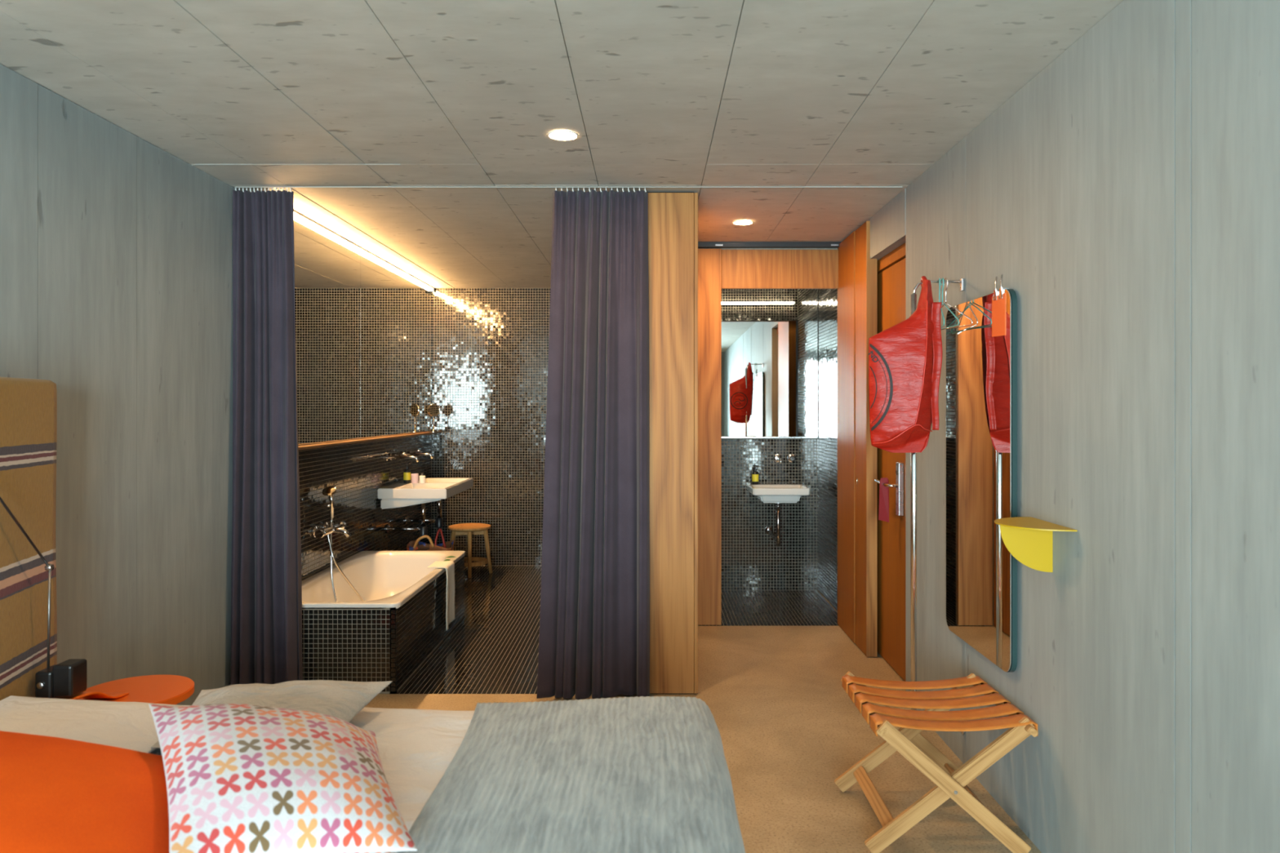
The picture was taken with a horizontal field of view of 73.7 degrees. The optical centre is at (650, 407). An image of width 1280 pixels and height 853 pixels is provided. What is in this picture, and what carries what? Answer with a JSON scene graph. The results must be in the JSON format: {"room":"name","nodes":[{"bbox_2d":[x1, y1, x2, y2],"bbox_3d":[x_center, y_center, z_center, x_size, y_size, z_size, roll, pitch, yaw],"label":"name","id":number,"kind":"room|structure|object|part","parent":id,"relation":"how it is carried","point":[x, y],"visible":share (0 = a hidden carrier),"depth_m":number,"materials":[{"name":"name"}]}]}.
{"room":"hotel room","nodes":[
{"label":"hotel room","id":0,"kind":"room"},
{"bbox_2d":[0,63,238,705],"bbox_3d":[-2.216,0.180,0.605,0.202,2.600,7.810,0,0,0],"label":"wall","id":1,"kind":"structure","parent":0,"point":[116,250],"depth_m":3.45,"materials":[{"name":"paint"}]},
{"bbox_3d":[-2.122,0.180,1.675,0.010,2.600,2.548,0,0,0],"label":"concrete panel","id":2,"kind":"part","parent":1,"relation":"part of","materials":[{"name":"concrete"}]},
{"bbox_3d":[-2.122,0.180,3.235,0.009,2.600,0.568,0,0,0],"label":"concrete panel","id":3,"kind":"part","parent":1,"relation":"part of","materials":[{"name":"concrete"}]},
{"bbox_3d":[-2.123,0.180,3.965,0.008,2.600,0.888,0,0,0],"label":"concrete panel","id":4,"kind":"part","parent":1,"relation":"part of","materials":[{"name":"concrete"}]},
{"bbox_2d":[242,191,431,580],"bbox_3d":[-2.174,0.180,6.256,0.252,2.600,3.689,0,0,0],"label":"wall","id":5,"kind":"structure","parent":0,"point":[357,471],"depth_m":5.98,"materials":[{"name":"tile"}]},
{"bbox_2d":[293,217,431,444],"bbox_3d":[-2.046,-0.443,6.213,0.006,1.322,3.565,0,0,0],"label":"bathroom mirror","id":6,"kind":"object","parent":5,"relation":"attached to","point":[363,327],"visible":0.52,"depth_m":5.93,"materials":[{"name":"silver glass"}]},
{"bbox_3d":[-2.047,-0.443,5.224,0.005,1.322,1.588,0,0,0],"label":"mirror pane","id":7,"kind":"part","parent":6,"relation":"part of","materials":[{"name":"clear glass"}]},
{"bbox_3d":[-2.047,-0.443,7.008,0.005,1.322,1.973,0,0,0],"label":"mirror pane","id":8,"kind":"part","parent":6,"relation":"part of","materials":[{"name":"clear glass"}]},
{"bbox_2d":[297,431,441,449],"bbox_3d":[-2.002,0.229,6.213,0.094,0.016,3.566,0,0,0],"label":"ledge","id":9,"kind":"object","parent":5,"relation":"attached to","point":[371,439],"visible":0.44,"depth_m":5.78,"materials":[{"name":"brown wood"}]},
{"bbox_2d":[426,404,439,431],"bbox_3d":[-1.960,0.093,7.720,0.090,0.256,0.090,0,0,13],"label":"mirror","id":10,"kind":"object","parent":9,"relation":"on","point":[433,410],"visible":1,"depth_m":7.72,"materials":[{"name":"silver metal"}]},
{"bbox_3d":[-1.960,0.138,7.720,0.010,0.125,0.010,0,0,0],"label":"stem","id":11,"kind":"part","parent":10,"relation":"part of","materials":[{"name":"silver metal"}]},
{"bbox_3d":[-1.957,0.022,7.715,0.100,0.099,0.006,0,0,-34],"label":"glass","id":12,"kind":"part","parent":10,"relation":"part of","materials":[{"name":"white mirror"}]},
{"bbox_2d":[385,452,419,462],"bbox_3d":[-1.918,0.389,6.670,0.257,0.072,0.160,0,0,0],"label":"tap","id":13,"kind":"object","parent":5,"relation":"attached to","point":[392,456],"visible":1,"depth_m":6.61,"materials":[{"name":"silver metal"}]},
{"bbox_3d":[-1.918,0.400,6.620,0.257,0.051,0.024,0,0,0],"label":"spout","id":14,"kind":"part","parent":13,"relation":"part of","materials":[{"name":"silver metal"}]},
{"bbox_2d":[401,449,433,458],"bbox_3d":[-1.918,0.389,7.100,0.257,0.072,0.160,0,0,0],"label":"tap","id":15,"kind":"object","parent":5,"relation":"attached to","point":[407,453],"visible":0.72,"depth_m":7.04,"materials":[{"name":"silver metal"}]},
{"bbox_3d":[-1.918,0.400,7.050,0.257,0.051,0.024,0,0,0],"label":"spout","id":16,"kind":"part","parent":15,"relation":"part of","materials":[{"name":"silver metal"}]},
{"bbox_2d":[377,478,473,536],"bbox_3d":[-1.788,0.806,6.890,0.517,0.397,0.980,0,0,0],"label":"washbasin","id":17,"kind":"object","parent":5,"relation":"attached to","point":[398,495],"visible":0.97,"depth_m":6.61,"materials":[{"name":"white ceramic"}]},
{"bbox_2d":[403,462,410,483],"bbox_3d":[-1.959,0.528,6.880,0.060,0.158,0.057,0,0,0],"label":"soap bottle","id":18,"kind":"object","parent":17,"relation":"on","point":[406,473],"visible":1,"depth_m":6.86,"materials":[{"name":"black plastic"}]},
{"bbox_3d":[-1.801,0.727,6.890,0.458,0.074,0.940,0,0,0],"label":"bowl","id":19,"kind":"part","parent":17,"relation":"part of","materials":[{"name":"white ceramic"}]},
{"bbox_2d":[410,473,418,483],"bbox_3d":[-1.895,0.570,6.870,0.060,0.075,0.060,0,0,0],"label":"tumbler","id":20,"kind":"object","parent":17,"relation":"on","point":[415,477],"visible":1,"depth_m":6.85,"materials":[{"name":"pink plastic"}]},
{"bbox_2d":[419,472,425,483],"bbox_3d":[-1.835,0.567,6.870,0.048,0.080,0.048,0,0,0],"label":"shampoo bottle","id":21,"kind":"object","parent":17,"relation":"on","point":[422,477],"visible":1,"depth_m":6.85,"materials":[{"name":"white plastic"}]},
{"bbox_2d":[431,288,550,565],"bbox_3d":[-1.115,0.180,8.049,2.070,2.600,0.102,0,0,0],"label":"wall","id":22,"kind":"structure","parent":0,"point":[490,346],"depth_m":8.00,"materials":[{"name":"tile"}]},
{"bbox_2d":[0,0,1123,288],"bbox_3d":[-0.358,-1.245,2.350,3.917,0.250,11.700,0,0,0],"label":"ceiling","id":23,"kind":"structure","parent":0,"point":[453,93],"depth_m":3.07,"materials":[{"name":"concrete"}]},
{"bbox_3d":[-1.976,-1.127,1.515,0.279,0.013,4.828,0,0,0],"label":"concrete panel","id":24,"kind":"part","parent":23,"relation":"part of","materials":[{"name":"concrete"}]},
{"bbox_3d":[-1.573,-1.127,1.515,0.522,0.014,4.828,0,0,0],"label":"concrete panel","id":25,"kind":"part","parent":23,"relation":"part of","materials":[{"name":"concrete"}]},
{"bbox_3d":[-1.976,-1.127,4.115,0.279,0.014,0.368,0,0,0],"label":"concrete panel","id":26,"kind":"part","parent":23,"relation":"part of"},
{"bbox_2d":[230,187,302,684],"bbox_3d":[-1.946,0.173,4.308,0.338,2.574,0.185,0,0,8],"label":"curtain","id":27,"kind":"object","parent":23,"relation":"hanging from","point":[266,582],"visible":0.96,"depth_m":4.31,"materials":[{"name":"fabric"}]},
{"bbox_2d":[194,164,400,164],"bbox_3d":[-1.623,-1.120,3.929,0.947,0.004,0.005,0,0,0],"label":"trim","id":28,"kind":"structure","parent":23,"relation":"attached to","point":[194,164],"depth_m":3.93,"materials":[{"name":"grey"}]},
{"bbox_3d":[-1.573,-1.127,4.115,0.522,0.014,0.368,0,0,0],"label":"concrete panel","id":29,"kind":"part","parent":23,"relation":"part of","materials":[{"name":"concrete"}]},
{"bbox_3d":[-1.048,-1.127,1.515,0.522,0.013,4.828,0,0,0],"label":"concrete panel","id":30,"kind":"part","parent":23,"relation":"part of","materials":[{"name":"concrete"}]},
{"bbox_3d":[-1.976,-1.127,6.175,0.279,0.014,3.748,0,0,0],"label":"concrete panel","id":31,"kind":"part","parent":23,"relation":"part of","materials":[{"name":"concrete"}]},
{"bbox_2d":[293,210,434,291],"bbox_3d":[-2.030,-1.101,6.245,0.028,0.033,3.430,0,0,0],"label":"recessed light","id":32,"kind":"object","parent":23,"relation":"in","point":[297,215],"visible":0.78,"depth_m":5.85,"materials":[{"name":"white"}]},
{"bbox_3d":[-1.573,-1.128,6.175,0.522,0.013,3.748,0,0,0],"label":"concrete panel","id":33,"kind":"part","parent":23,"relation":"part of","materials":[{"name":"concrete"}]},
{"bbox_3d":[-1.048,-1.127,4.115,0.522,0.013,0.368,0,0,0],"label":"concrete panel","id":34,"kind":"part","parent":23,"relation":"part of","materials":[{"name":"concrete"}]},
{"bbox_3d":[-1.048,-1.127,6.175,0.522,0.014,3.748,0,0,0],"label":"concrete panel","id":35,"kind":"part","parent":23,"relation":"part of","materials":[{"name":"concrete"}]},
{"bbox_3d":[-0.523,-1.127,1.515,0.520,0.014,4.828,0,0,0],"label":"concrete panel","id":36,"kind":"part","parent":23,"relation":"part of","materials":[{"name":"concrete"}]},
{"bbox_3d":[-0.523,-1.128,4.115,0.520,0.013,0.368,0,0,0],"label":"concrete panel","id":37,"kind":"part","parent":23,"relation":"part of","materials":[{"name":"concrete"}]},
{"bbox_3d":[-0.523,-1.127,6.175,0.520,0.014,3.748,0,0,0],"label":"concrete panel","id":38,"kind":"part","parent":23,"relation":"part of","materials":[{"name":"concrete"}]},
{"bbox_2d":[547,129,577,140],"bbox_3d":[-0.358,-1.116,3.500,0.124,0.006,0.124,0,0,0],"label":"recessed light","id":39,"kind":"object","parent":23,"relation":"in","point":[558,135],"visible":1,"depth_m":3.49,"materials":[{"name":"white paint"}]},
{"bbox_2d":[234,186,902,187],"bbox_3d":[-0.413,-1.119,4.330,3.387,0.006,0.008,0,0,0],"label":"trim","id":40,"kind":"structure","parent":23,"relation":"attached to","point":[288,186],"depth_m":4.33,"materials":[{"name":"grey"}]},
{"bbox_2d":[537,187,649,699],"bbox_3d":[-0.287,0.177,4.364,0.573,2.582,0.175,0,0,0],"label":"curtain","id":41,"kind":"object","parent":23,"relation":"hanging from","point":[594,635],"visible":1,"depth_m":4.32,"materials":[{"name":"fabric"}]},
{"bbox_3d":[-0.002,-1.127,6.175,0.517,0.014,3.748,0,0,0],"label":"concrete panel","id":42,"kind":"part","parent":23,"relation":"part of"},
{"bbox_3d":[-0.002,-1.127,4.115,0.517,0.013,0.368,0,0,0],"label":"concrete panel","id":43,"kind":"part","parent":23,"relation":"part of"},
{"bbox_3d":[-0.002,-1.127,1.515,0.517,0.014,4.828,0,0,0],"label":"concrete panel","id":44,"kind":"part","parent":23,"relation":"part of","materials":[{"name":"concrete"}]},
{"bbox_2d":[733,219,753,225],"bbox_3d":[0.560,-1.116,5.150,0.124,0.006,0.124,0,0,0],"label":"recessed light","id":45,"kind":"object","parent":23,"relation":"in","point":[744,222],"visible":1,"depth_m":5.14,"materials":[{"name":"white paint"}]},
{"bbox_3d":[0.520,-1.127,6.175,0.521,0.014,3.748,0,0,0],"label":"concrete panel","id":46,"kind":"part","parent":23,"relation":"part of","materials":[{"name":"concrete"}]},
{"bbox_3d":[0.520,-1.127,4.115,0.521,0.013,0.368,0,0,0],"label":"concrete panel","id":47,"kind":"part","parent":23,"relation":"part of","materials":[{"name":"concrete"}]},
{"bbox_3d":[0.520,-1.127,1.515,0.521,0.013,4.828,0,0,0],"label":"concrete panel","id":48,"kind":"part","parent":23,"relation":"part of","materials":[{"name":"concrete"}]},
{"bbox_3d":[1.101,-1.128,6.175,0.635,0.013,3.748,0,0,0],"label":"concrete panel","id":49,"kind":"part","parent":23,"relation":"part of","materials":[{"name":"concrete"}]},
{"bbox_3d":[1.101,-1.128,4.115,0.635,0.012,0.368,0,0,0],"label":"concrete panel","id":50,"kind":"part","parent":23,"relation":"part of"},
{"bbox_3d":[1.101,-1.128,1.515,0.635,0.013,4.828,0,0,0],"label":"concrete panel","id":51,"kind":"part","parent":23,"relation":"part of","materials":[{"name":"concrete"}]},
{"bbox_2d":[646,191,697,693],"bbox_3d":[0.023,0.178,5.104,0.446,2.594,1.412,0,0,0],"label":"wall partition","id":52,"kind":"structure","parent":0,"point":[673,216],"depth_m":4.40,"materials":[{"name":"brown"}]},
{"bbox_2d":[364,565,1041,852],"bbox_3d":[-0.358,1.555,2.300,3.917,0.150,11.600,0,0,0],"label":"floor","id":53,"kind":"structure","parent":0,"point":[784,754],"depth_m":4.32,"materials":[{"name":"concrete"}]},
{"bbox_2d":[53,674,194,704],"bbox_3d":[-1.758,1.193,2.856,0.364,0.572,0.462,0,0,0],"label":"bedside table","id":54,"kind":"object","parent":53,"relation":"on","point":[164,689],"visible":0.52,"depth_m":2.91,"materials":[{"name":"orange paint"}]},
{"bbox_2d":[0,497,87,697],"bbox_3d":[-1.831,0.415,2.390,0.113,0.976,0.675,0,0,-4],"label":"reading lamp","id":55,"kind":"object","parent":54,"relation":"on","point":[68,678],"visible":0.98,"depth_m":2.65,"materials":[{"name":"black metal"}]},
{"bbox_3d":[-1.846,0.233,2.400,0.007,0.540,0.549,0,0,-7],"label":"arm","id":56,"kind":"part","parent":55,"relation":"part of","materials":[{"name":"black metal"}]},
{"bbox_3d":[-1.886,0.661,2.677,0.023,0.323,0.008,0,0,40],"label":"arm","id":57,"kind":"part","parent":55,"relation":"part of","materials":[{"name":"silver metal"}]},
{"bbox_2d":[302,551,465,693],"bbox_3d":[-1.677,1.248,5.236,0.743,0.465,1.648,0,0,0],"label":"bathtub","id":58,"kind":"object","parent":53,"relation":"on","point":[387,636],"visible":0.85,"depth_m":4.64,"materials":[{"name":"tile"}]},
{"bbox_2d":[311,486,364,601],"bbox_3d":[-1.863,0.930,5.280,0.365,0.890,0.390,0,0,0],"label":"mixer","id":59,"kind":"object","parent":58,"relation":"attached to","point":[327,530],"visible":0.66,"depth_m":5.24,"materials":[{"name":"silver metal"}]},
{"bbox_3d":[-1.975,0.755,5.112,0.052,0.052,0.055,0,0,0],"label":"control knob","id":60,"kind":"part","parent":59,"relation":"part of","materials":[{"name":"silver metal"}]},
{"bbox_3d":[-1.916,0.770,5.280,0.123,0.069,0.040,0,0,0],"label":"spout","id":61,"kind":"part","parent":59,"relation":"part of","materials":[{"name":"silver metal"}]},
{"bbox_3d":[-1.975,0.755,5.447,0.052,0.052,0.055,0,0,0],"label":"control knob","id":62,"kind":"part","parent":59,"relation":"part of","materials":[{"name":"silver metal"}]},
{"bbox_2d":[427,560,454,630],"bbox_3d":[-1.336,1.200,5.465,0.128,0.394,0.235,0,0,0],"label":"hand towel","id":63,"kind":"object","parent":58,"relation":"hanging from","point":[449,566],"visible":1,"depth_m":5.48,"materials":[{"name":"fabric"}]},
{"bbox_2d":[406,528,453,551],"bbox_3d":[-1.732,1.210,6.711,0.360,0.535,0.248,0,0,0],"label":"woven bag","id":64,"kind":"object","parent":53,"relation":"on","point":[413,545],"visible":0.35,"depth_m":6.62,"materials":[{"name":"red"}]},
{"bbox_3d":[-1.755,1.041,6.609,0.170,0.109,0.043,0,0,0],"label":"handle","id":65,"kind":"part","parent":64,"relation":"part of","materials":[{"name":"brown wood"}]},
{"bbox_3d":[-1.637,1.017,6.645,0.093,0.150,0.047,0,0,-15],"label":"handle","id":66,"kind":"part","parent":64,"relation":"part of","materials":[{"name":"red"}]},
{"bbox_2d":[448,523,492,577],"bbox_3d":[-1.605,1.265,7.585,0.373,0.430,0.373,0,0,19],"label":"wooden stool","id":67,"kind":"object","parent":53,"relation":"on","point":[469,529],"visible":0.83,"depth_m":7.54,"materials":[{"name":"brown wood"}]},
{"bbox_3d":[-1.758,1.276,7.550,0.085,0.407,0.039,0,0,-18],"label":"leg","id":68,"kind":"part","parent":67,"relation":"part of","materials":[{"name":"brown wood"}]},
{"bbox_3d":[-1.605,1.065,7.585,0.374,0.030,0.374,0,0,0],"label":"seat","id":69,"kind":"part","parent":67,"relation":"part of","materials":[{"name":"brown wood"}]},
{"bbox_3d":[-1.574,1.276,7.431,0.039,0.407,0.085,0,0,-7],"label":"leg","id":70,"kind":"part","parent":67,"relation":"part of","materials":[{"name":"brown wood"}]},
{"bbox_3d":[-1.605,1.108,7.585,0.280,0.045,0.020,0,0,-12],"label":"apron rail","id":71,"kind":"part","parent":67,"relation":"part of","materials":[{"name":"brown wood"}]},
{"bbox_3d":[-1.452,1.276,7.620,0.085,0.407,0.039,0,0,-18],"label":"leg","id":72,"kind":"part","parent":67,"relation":"part of","materials":[{"name":"brown wood"}]},
{"bbox_2d":[834,671,1038,852],"bbox_3d":[0.993,1.253,3.057,0.564,0.455,0.540,0,0,0],"label":"luggage rack","id":73,"kind":"object","parent":53,"relation":"on","point":[900,730],"visible":1,"depth_m":2.89,"materials":[{"name":"brown wood"}]},
{"bbox_3d":[0.765,1.061,3.058,0.034,0.022,0.539,-37,0,0],"label":"rail","id":74,"kind":"part","parent":73,"relation":"part of","materials":[{"name":"brown wood"}]},
{"bbox_3d":[0.993,1.253,3.290,0.680,0.052,0.021,-38,0,0],"label":"leg","id":75,"kind":"part","parent":73,"relation":"part of","materials":[{"name":"brown wood"}]},
{"bbox_3d":[0.994,1.252,3.315,0.634,0.052,0.021,41,0,0],"label":"leg","id":76,"kind":"part","parent":73,"relation":"part of","materials":[{"name":"brown wood"}]},
{"bbox_3d":[0.993,1.253,2.825,0.680,0.052,0.021,-38,0,0],"label":"leg","id":77,"kind":"part","parent":73,"relation":"part of","materials":[{"name":"brown wood"}]},
{"bbox_3d":[0.994,1.252,2.800,0.634,0.052,0.021,41,0,0],"label":"leg","id":78,"kind":"part","parent":73,"relation":"part of","materials":[{"name":"brown wood"}]},
{"bbox_3d":[1.252,1.061,3.058,0.034,0.022,0.539,37,0,0],"label":"rail","id":79,"kind":"part","parent":73,"relation":"part of","materials":[{"name":"brown wood"}]},
{"bbox_3d":[-0.976,0.707,1.710,2.212,1.544,2.180,0,0,0],"label":"bed","id":80,"kind":"object","parent":53,"relation":"on","visible":0},
{"bbox_2d":[0,377,57,700],"bbox_3d":[-1.980,0.564,1.709,0.242,1.316,2.218,0,0,0],"label":"headboard","id":81,"kind":"object","parent":80,"relation":"on","point":[28,406],"visible":0.7,"depth_m":2.62,"materials":[{"name":"fabric"}]},
{"bbox_2d":[150,706,474,852],"bbox_3d":[-1.000,1.080,1.710,1.722,0.411,1.761,0,0,0],"label":"sheet","id":82,"kind":"object","parent":80,"relation":"on","point":[416,747],"visible":0.1,"depth_m":2.23,"materials":[{"name":"white fabric"}]},
{"bbox_2d":[0,730,169,852],"bbox_3d":[-1.200,0.764,1.545,1.000,0.196,0.770,0,0,0],"label":"cushion","id":83,"kind":"object","parent":82,"relation":"on","point":[58,795],"visible":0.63,"depth_m":1.58,"materials":[{"name":"fabric"}]},
{"bbox_2d":[0,695,191,753],"bbox_3d":[-1.535,0.845,2.095,0.630,0.102,0.750,0,0,0],"label":"bed pillow","id":84,"kind":"object","parent":82,"relation":"on","point":[124,725],"visible":0.45,"depth_m":2.21,"materials":[{"name":"white fabric"}]},
{"bbox_2d":[151,680,391,748],"bbox_3d":[-1.052,0.834,2.320,0.575,0.114,0.460,0,0,0],"label":"linen pillow","id":85,"kind":"object","parent":82,"relation":"on","point":[341,700],"visible":0.48,"depth_m":2.35,"materials":[{"name":"fabric"}]},
{"bbox_2d":[148,703,417,852],"bbox_3d":[-0.794,0.778,1.812,0.500,0.224,0.688,0,0,-28],"label":"patterned cushion","id":86,"kind":"object","parent":82,"relation":"on","point":[241,778],"visible":1,"depth_m":1.64,"materials":[{"name":"fabric"}]},
{"bbox_2d":[396,696,745,852],"bbox_3d":[-0.155,1.083,1.706,0.753,0.492,1.789,0,0,0],"label":"throw blanket","id":87,"kind":"object","parent":80,"relation":"on","point":[647,774],"visible":1,"depth_m":1.92,"materials":[{"name":"fabric"}]},
{"bbox_2d":[697,241,841,625],"bbox_3d":[0.854,0.180,5.796,1.212,2.600,0.081,0,0,0],"label":"wall","id":88,"kind":"structure","parent":0,"point":[721,264],"depth_m":5.78,"materials":[{"name":"wood"}]},
{"bbox_2d":[721,438,817,590],"bbox_3d":[0.830,0.180,6.969,1.260,2.600,0.102,0,0,0],"label":"wall","id":89,"kind":"structure","parent":0,"point":[752,560],"depth_m":6.92,"materials":[{"name":"tile"}]},
{"bbox_2d":[721,288,817,438],"bbox_3d":[0.829,-0.426,6.908,1.050,1.348,0.020,0,0,0],"label":"mirror","id":90,"kind":"object","parent":89,"relation":"attached to","point":[770,336],"visible":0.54,"depth_m":6.91,"materials":[{"name":"silver glass"}]},
{"bbox_3d":[0.829,0.241,6.907,1.050,0.013,0.019,0,0,0],"label":"rail","id":91,"kind":"part","parent":90,"relation":"part of","materials":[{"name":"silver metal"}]},
{"bbox_2d":[746,484,809,546],"bbox_3d":[1.004,0.849,6.717,0.444,0.462,0.401,0,0,0],"label":"washbasin","id":92,"kind":"object","parent":89,"relation":"attached to","point":[777,494],"visible":1,"depth_m":6.57,"materials":[{"name":"white ceramic"}]},
{"bbox_2d":[751,465,759,484],"bbox_3d":[0.846,0.542,6.865,0.057,0.151,0.054,0,0,0],"label":"soap bottle","id":93,"kind":"object","parent":92,"relation":"on","point":[755,473],"visible":1,"depth_m":6.84,"materials":[{"name":"black plastic"}]},
{"bbox_3d":[1.004,0.702,6.715,0.311,0.068,0.304,0,0,0],"label":"bowl","id":94,"kind":"part","parent":92,"relation":"part of","materials":[{"name":"white ceramic"}]},
{"bbox_2d":[773,453,795,463],"bbox_3d":[1.089,0.410,6.821,0.179,0.066,0.193,0,0,0],"label":"tap","id":95,"kind":"object","parent":89,"relation":"attached to","point":[777,458],"visible":1,"depth_m":6.90,"materials":[{"name":"silver metal"}]},
{"bbox_3d":[1.032,0.420,6.820,0.024,0.044,0.191,0,0,0],"label":"spout","id":96,"kind":"part","parent":95,"relation":"part of","materials":[{"name":"silver metal"}]},
{"bbox_3d":[1.145,0.410,6.883,0.040,0.040,0.045,0,0,0],"label":"knob","id":97,"kind":"part","parent":95,"relation":"part of","materials":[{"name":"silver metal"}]},
{"bbox_2d":[817,288,837,611],"bbox_3d":[1.409,0.180,6.420,0.102,2.600,1.200,0,0,0],"label":"wall","id":98,"kind":"structure","parent":0,"point":[827,298],"depth_m":6.52,"materials":[{"name":"tile"}]},
{"bbox_2d":[868,0,1279,852],"bbox_3d":[1.423,0.180,1.265,0.253,2.600,9.130,0,0,0],"label":"wall","id":99,"kind":"structure","parent":0,"point":[1126,196],"depth_m":2.31,"materials":[{"name":"paint"}]},
{"bbox_2d":[837,221,877,657],"bbox_3d":[1.310,0.185,5.434,0.069,2.580,0.772,0,0,0],"label":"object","id":100,"kind":"structure","parent":99,"relation":"attached to","point":[857,291],"depth_m":5.27,"materials":[{"name":"brown wood"}]},
{"bbox_3d":[1.310,0.185,5.581,0.069,2.580,0.478,0,0,0],"label":"panel","id":101,"kind":"part","parent":100,"relation":"part of","materials":[{"name":"brown wood"}]},
{"bbox_3d":[1.312,0.185,5.195,0.065,2.580,0.280,0,0,0],"label":"panel","id":102,"kind":"part","parent":100,"relation":"part of","materials":[{"name":"brown wood"}]},
{"bbox_3d":[1.306,-1.000,4.705,0.012,0.240,0.709,0,0,0],"label":"concrete panel","id":103,"kind":"part","parent":99,"relation":"part of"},
{"bbox_2d":[874,242,906,681],"bbox_3d":[1.338,0.297,4.776,0.124,2.354,0.848,0,0,0],"label":"door","id":104,"kind":"structure","parent":99,"relation":"in","point":[891,268],"depth_m":4.82,"materials":[{"name":"brown wood"}]},
{"bbox_2d":[878,477,888,522],"bbox_3d":[1.292,0.511,4.716,0.061,0.247,0.010,0,0,-7],"label":"tag","id":105,"kind":"object","parent":104,"relation":"hanging from","point":[883,513],"visible":1,"depth_m":4.72,"materials":[{"name":"red"}]},
{"bbox_3d":[1.293,0.419,4.741,0.060,0.030,0.239,0,0,-13],"label":"lever","id":106,"kind":"part","parent":104,"relation":"part of","materials":[{"name":"silver metal"}]},
{"bbox_3d":[1.379,-0.846,4.776,0.042,0.068,0.848,0,0,0],"label":"frame","id":107,"kind":"part","parent":104,"relation":"part of","materials":[{"name":"brown wood"}]},
{"bbox_3d":[1.356,0.442,4.636,0.028,0.290,0.058,0,0,0],"label":"lock plate","id":108,"kind":"part","parent":104,"relation":"part of","materials":[{"name":"silver metal"}]},
{"bbox_3d":[1.307,0.180,3.935,0.010,2.600,0.826,0,0,0],"label":"concrete panel","id":109,"kind":"part","parent":99,"relation":"part of","materials":[{"name":"concrete"}]},
{"bbox_2d":[911,278,964,734],"bbox_3d":[1.190,0.410,3.540,0.218,1.891,0.036,0,0,0],"label":"rail","id":110,"kind":"object","parent":99,"relation":"attached to","point":[913,296],"visible":0.54,"depth_m":3.53,"materials":[{"name":"silver metal"}]},
{"bbox_2d":[868,275,942,453],"bbox_3d":[1.035,-0.180,3.489,0.300,0.732,0.175,0,0,0],"label":"bag","id":111,"kind":"object","parent":110,"relation":"hanging from","point":[905,357],"visible":1,"depth_m":3.46,"materials":[{"name":"fabric"}]},
{"bbox_2d":[869,343,893,431],"bbox_3d":[0.938,-0.081,3.462,0.082,0.364,0.046,0,0,0],"label":"print","id":112,"kind":"object","parent":111,"relation":"attached to","point":[881,355],"depth_m":3.46,"materials":[{"name":"black"}]},
{"bbox_2d":[938,278,944,328],"bbox_3d":[1.200,-0.430,3.540,0.005,0.217,0.421,0,0,14],"label":"wire hanger","id":113,"kind":"object","parent":110,"relation":"hanging from","point":[939,278],"visible":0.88,"depth_m":3.53,"materials":[{"name":"teal"}]},
{"bbox_3d":[1.200,-0.379,3.540,0.005,0.116,0.421,0,0,14],"label":"frame","id":114,"kind":"part","parent":113,"relation":"part of","materials":[{"name":"teal metal"}]},
{"bbox_2d":[940,277,959,329],"bbox_3d":[1.212,-0.430,3.540,0.005,0.217,0.421,0,0,2],"label":"wire hanger","id":115,"kind":"object","parent":110,"relation":"hanging from","point":[942,277],"visible":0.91,"depth_m":3.49,"materials":[{"name":"silver"}]},
{"bbox_3d":[1.212,-0.379,3.540,0.005,0.116,0.421,0,0,2],"label":"frame","id":116,"kind":"part","parent":115,"relation":"part of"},
{"bbox_2d":[941,277,973,329],"bbox_3d":[1.226,-0.430,3.540,0.005,0.217,0.421,0,0,-9],"label":"wire hanger","id":117,"kind":"object","parent":110,"relation":"hanging from","point":[971,319],"visible":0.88,"depth_m":3.47,"materials":[{"name":"silver metal"}]},
{"bbox_3d":[1.226,-0.379,3.540,0.005,0.116,0.421,0,0,-9],"label":"frame","id":118,"kind":"part","parent":117,"relation":"part of","materials":[{"name":"silver metal"}]},
{"bbox_3d":[1.294,-0.510,3.540,0.011,0.050,0.024,0,0,0],"label":"wall plate","id":119,"kind":"part","parent":110,"relation":"part of","materials":[{"name":"silver metal"}]},
{"bbox_2d":[946,288,1017,672],"bbox_3d":[1.283,0.260,3.333,0.033,1.370,0.667,0,0,0],"label":"wall mirror","id":120,"kind":"object","parent":99,"relation":"attached to","point":[981,368],"visible":0.99,"depth_m":3.27,"materials":[{"name":"silver mirror"}]},
{"bbox_2d":[991,274,1009,337],"bbox_3d":[1.276,-0.369,3.100,0.032,0.222,0.116,0,0,0],"label":"card","id":121,"kind":"object","parent":120,"relation":"attached to","point":[998,302],"visible":0.93,"depth_m":3.10,"materials":[{"name":"orange"}]},
{"bbox_2d":[994,516,1077,572],"bbox_3d":[1.210,0.453,2.755,0.178,0.159,0.316,0,0,0],"label":"wall shelf","id":122,"kind":"object","parent":99,"relation":"attached to","point":[1028,540],"visible":1,"depth_m":2.75,"materials":[{"name":"yellow metal"}]},
{"bbox_3d":[1.210,0.375,2.755,0.178,0.004,0.316,0,0,0],"label":"shelf","id":123,"kind":"part","parent":122,"relation":"part of","materials":[{"name":"yellow metal"}]},
{"bbox_3d":[1.306,0.180,2.817,0.011,2.600,1.401,0,0,0],"label":"concrete panel","id":124,"kind":"part","parent":99,"relation":"part of","materials":[{"name":"concrete"}]},
{"bbox_3d":[1.306,0.180,2.083,0.012,2.600,0.061,0,0,0],"label":"concrete panel","id":125,"kind":"part","parent":99,"relation":"part of","materials":[{"name":"concrete"}]},
{"bbox_3d":[1.305,0.180,1.475,0.013,2.600,1.146,0,0,0],"label":"concrete panel","id":126,"kind":"part","parent":99,"relation":"part of","materials":[{"name":"concrete"}]}
]}

